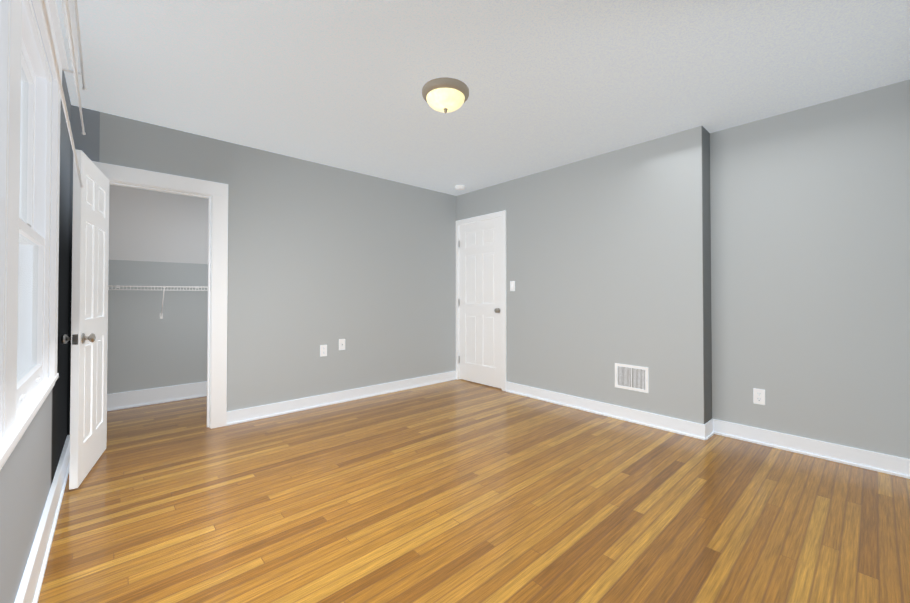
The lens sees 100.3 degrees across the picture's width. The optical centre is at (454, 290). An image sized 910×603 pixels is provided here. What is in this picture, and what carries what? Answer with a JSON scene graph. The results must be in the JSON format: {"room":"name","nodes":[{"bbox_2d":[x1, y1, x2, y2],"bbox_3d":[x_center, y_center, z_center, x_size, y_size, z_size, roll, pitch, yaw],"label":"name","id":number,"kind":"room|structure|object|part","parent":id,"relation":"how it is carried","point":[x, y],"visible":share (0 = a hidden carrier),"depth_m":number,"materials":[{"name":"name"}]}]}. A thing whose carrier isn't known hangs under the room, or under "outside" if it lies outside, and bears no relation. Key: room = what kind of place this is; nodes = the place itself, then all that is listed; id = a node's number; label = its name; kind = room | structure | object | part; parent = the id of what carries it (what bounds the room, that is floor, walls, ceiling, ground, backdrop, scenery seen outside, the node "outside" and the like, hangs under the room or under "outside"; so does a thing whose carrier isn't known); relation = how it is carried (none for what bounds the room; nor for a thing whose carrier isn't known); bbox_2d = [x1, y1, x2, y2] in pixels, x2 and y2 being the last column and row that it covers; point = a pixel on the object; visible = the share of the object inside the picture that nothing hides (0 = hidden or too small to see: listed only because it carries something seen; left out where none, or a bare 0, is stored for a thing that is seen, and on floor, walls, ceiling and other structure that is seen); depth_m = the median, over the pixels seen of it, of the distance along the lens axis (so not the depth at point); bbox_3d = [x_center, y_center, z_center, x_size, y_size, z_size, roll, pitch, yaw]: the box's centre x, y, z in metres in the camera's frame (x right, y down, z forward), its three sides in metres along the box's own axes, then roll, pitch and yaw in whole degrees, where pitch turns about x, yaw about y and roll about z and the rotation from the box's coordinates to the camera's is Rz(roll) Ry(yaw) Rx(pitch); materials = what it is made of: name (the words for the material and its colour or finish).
{"room":"empty bedroom","nodes":[
{"label":"empty bedroom","id":0,"kind":"room"},
{"bbox_2d":[0,1,70,602],"bbox_3d":[-1.417,-0.391,1.055,0.255,3.040,7.000,1,-1,-42],"label":"wall","id":1,"kind":"structure","parent":0,"point":[28,470],"depth_m":1.60,"materials":[{"name":"grey paint"}]},
{"bbox_2d":[14,435,69,602],"bbox_3d":[-1.416,1.056,1.249,0.030,0.150,3.714,1,-1,-42],"label":"baseboard","id":2,"kind":"structure","parent":1,"relation":"attached to","point":[29,589],"depth_m":1.60,"materials":[{"name":"white wood"}]},
{"bbox_2d":[0,0,86,469],"bbox_3d":[-1.350,-0.393,1.151,0.264,1.715,2.754,1,-1,-42],"label":"double-hung window","id":3,"kind":"structure","parent":1,"relation":"in","point":[30,103],"depth_m":1.62,"materials":[{"name":"white wood"}]},
{"bbox_3d":[-1.296,-0.921,1.207,0.118,0.658,2.754,1,-1,-42],"label":"blind curtain rail","id":4,"kind":"part","parent":3,"relation":"part of","materials":[{"name":"white plastic"}]},
{"bbox_2d":[107,260,207,393],"bbox_3d":[-2.455,-0.349,4.565,2.915,3.040,0.100,1,-1,-42],"label":"wall","id":5,"kind":"structure","parent":0,"point":[148,348],"depth_m":3.91,"materials":[{"name":"grey paint"}]},
{"bbox_2d":[107,381,206,410],"bbox_3d":[-2.450,1.090,4.468,2.815,0.160,0.024,1,-1,-42],"label":"baseboard","id":6,"kind":"structure","parent":5,"relation":"attached to","point":[122,400],"depth_m":3.90,"materials":[{"name":"white wood"}]},
{"bbox_2d":[108,285,207,318],"bbox_3d":[-2.487,0.126,4.248,2.380,0.342,0.318,1,-1,-42],"label":"wire closet shelf","id":7,"kind":"object","parent":5,"relation":"attached to","point":[164,287],"visible":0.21,"depth_m":3.78,"materials":[{"name":"white metal"}]},
{"bbox_2d":[109,184,207,263],"bbox_3d":[-2.097,-0.948,4.102,2.815,1.336,1.222,1,-1,-42],"label":"ceiling slope","id":8,"kind":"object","parent":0,"point":[150,225],"depth_m":3.71,"materials":[{"name":"grey paint"}]},
{"bbox_2d":[67,105,455,434],"bbox_3d":[-1.219,-0.055,4.026,4.031,2.440,0.120,1,-1,-42],"label":"wall","id":9,"kind":"structure","parent":0,"point":[363,266],"depth_m":3.77,"materials":[{"name":"grey paint"}]},
{"bbox_2d":[92,161,227,428],"bbox_3d":[-2.341,0.117,3.009,0.911,2.070,0.160,1,-1,-42],"label":"door frame","id":10,"kind":"structure","parent":9,"relation":"attached to","point":[215,194],"depth_m":3.20,"materials":[{"name":"white wood"}]},
{"bbox_2d":[60,149,108,489],"bbox_3d":[-2.341,0.163,2.449,0.147,1.930,0.678,0,-1,-32],"label":"closet door","id":11,"kind":"structure","parent":10,"relation":"attached to","point":[88,338],"depth_m":2.33,"materials":[{"name":"white wood"}]},
{"bbox_2d":[320,345,326,356],"bbox_3d":[-1.326,0.607,3.835,0.070,0.115,0.007,1,-1,-42],"label":"outlet","id":12,"kind":"object","parent":9,"relation":"attached to","point":[323,350],"visible":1,"depth_m":3.83,"materials":[{"name":"white plastic"}]},
{"bbox_2d":[339,339,344,349],"bbox_3d":[-1.176,0.564,3.965,0.070,0.115,0.016,1,-1,-42],"label":"socket","id":13,"kind":"object","parent":9,"relation":"attached to","point":[341,344],"visible":1,"depth_m":3.96,"materials":[{"name":"white plastic"}]},
{"bbox_2d":[227,371,456,425],"bbox_3d":[-0.963,1.109,4.146,2.673,0.115,0.024,1,-1,-42],"label":"baseboard","id":14,"kind":"structure","parent":9,"relation":"attached to","point":[285,407],"depth_m":3.86,"materials":[{"name":"white wood"}]},
{"bbox_2d":[38,379,909,602],"bbox_3d":[0.172,1.196,2.473,4.600,0.100,7.000,1,-1,-42],"label":"floor","id":15,"kind":"structure","parent":0,"point":[459,491],"depth_m":1.94,"materials":[{"name":"brown wood"}]},
{"bbox_2d":[56,0,909,195],"bbox_3d":[0.630,-1.350,1.997,4.600,0.100,5.634,1,-1,-42],"label":"ceiling","id":16,"kind":"structure","parent":0,"point":[550,84],"depth_m":2.24,"materials":[{"name":"white paint"}]},
{"bbox_2d":[422,77,468,113],"bbox_3d":[-0.061,-1.219,2.457,0.306,0.150,0.306,1,-1,-42],"label":"ceiling light fixture","id":17,"kind":"object","parent":16,"relation":"attached to","point":[445,95],"visible":1,"depth_m":2.37,"materials":[{"name":"beige glass"}]},
{"bbox_2d":[455,185,464,189],"bbox_3d":[0.059,-1.249,4.625,0.128,0.038,0.128,1,-1,-42],"label":"smoke detector","id":18,"kind":"object","parent":16,"relation":"attached to","point":[459,187],"visible":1,"depth_m":4.58,"materials":[{"name":"white plastic"}]},
{"bbox_2d":[456,79,909,458],"bbox_3d":[2.019,-0.065,3.237,0.512,2.440,5.634,1,-1,-42],"label":"wall","id":19,"kind":"structure","parent":0,"point":[703,274],"depth_m":2.96,"materials":[{"name":"grey paint"}]},
{"bbox_2d":[459,217,501,388],"bbox_3d":[0.299,0.147,4.748,0.091,2.028,0.754,1,-1,-42],"label":"door","id":20,"kind":"structure","parent":19,"relation":"in","point":[480,297],"depth_m":4.73,"materials":[{"name":"white wood"}]},
{"bbox_2d":[456,210,505,390],"bbox_3d":[0.340,0.121,4.770,0.118,2.105,0.863,1,-1,-42],"label":"door frame","id":21,"kind":"structure","parent":19,"relation":"attached to","point":[502,214],"depth_m":4.47,"materials":[{"name":"white wood"}]},
{"bbox_2d":[510,281,514,290],"bbox_3d":[0.653,-0.050,4.348,0.022,0.115,0.070,1,-1,-42],"label":"switch plate","id":22,"kind":"object","parent":19,"relation":"attached to","point":[512,285],"visible":1,"depth_m":4.35,"materials":[{"name":"white plastic"}]},
{"bbox_2d":[506,381,709,439],"bbox_3d":[1.265,1.103,3.658,0.026,0.115,1.999,1,-1,-42],"label":"baseboard","id":23,"kind":"structure","parent":19,"relation":"attached to","point":[679,426],"depth_m":3.42,"materials":[{"name":"white wood"}]},
{"bbox_2d":[615,363,648,392],"bbox_3d":[1.554,0.769,3.352,0.008,0.219,0.292,1,-1,-42],"label":"air vent","id":24,"kind":"object","parent":19,"relation":"in","point":[632,377],"visible":1,"depth_m":3.35,"materials":[{"name":"white metal"}]},
{"bbox_2d":[753,388,764,404],"bbox_3d":[2.288,0.798,2.857,0.007,0.115,0.070,1,-1,-42],"label":"outlet","id":25,"kind":"object","parent":19,"relation":"attached to","point":[758,396],"visible":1,"depth_m":2.86,"materials":[{"name":"white plastic"}]},
{"bbox_2d":[707,419,909,478],"bbox_3d":[2.440,1.091,2.674,0.024,0.115,1.085,1,-1,-42],"label":"baseboard","id":26,"kind":"structure","parent":19,"relation":"attached to","point":[875,461],"depth_m":2.61,"materials":[{"name":"white wood"}]}
]}

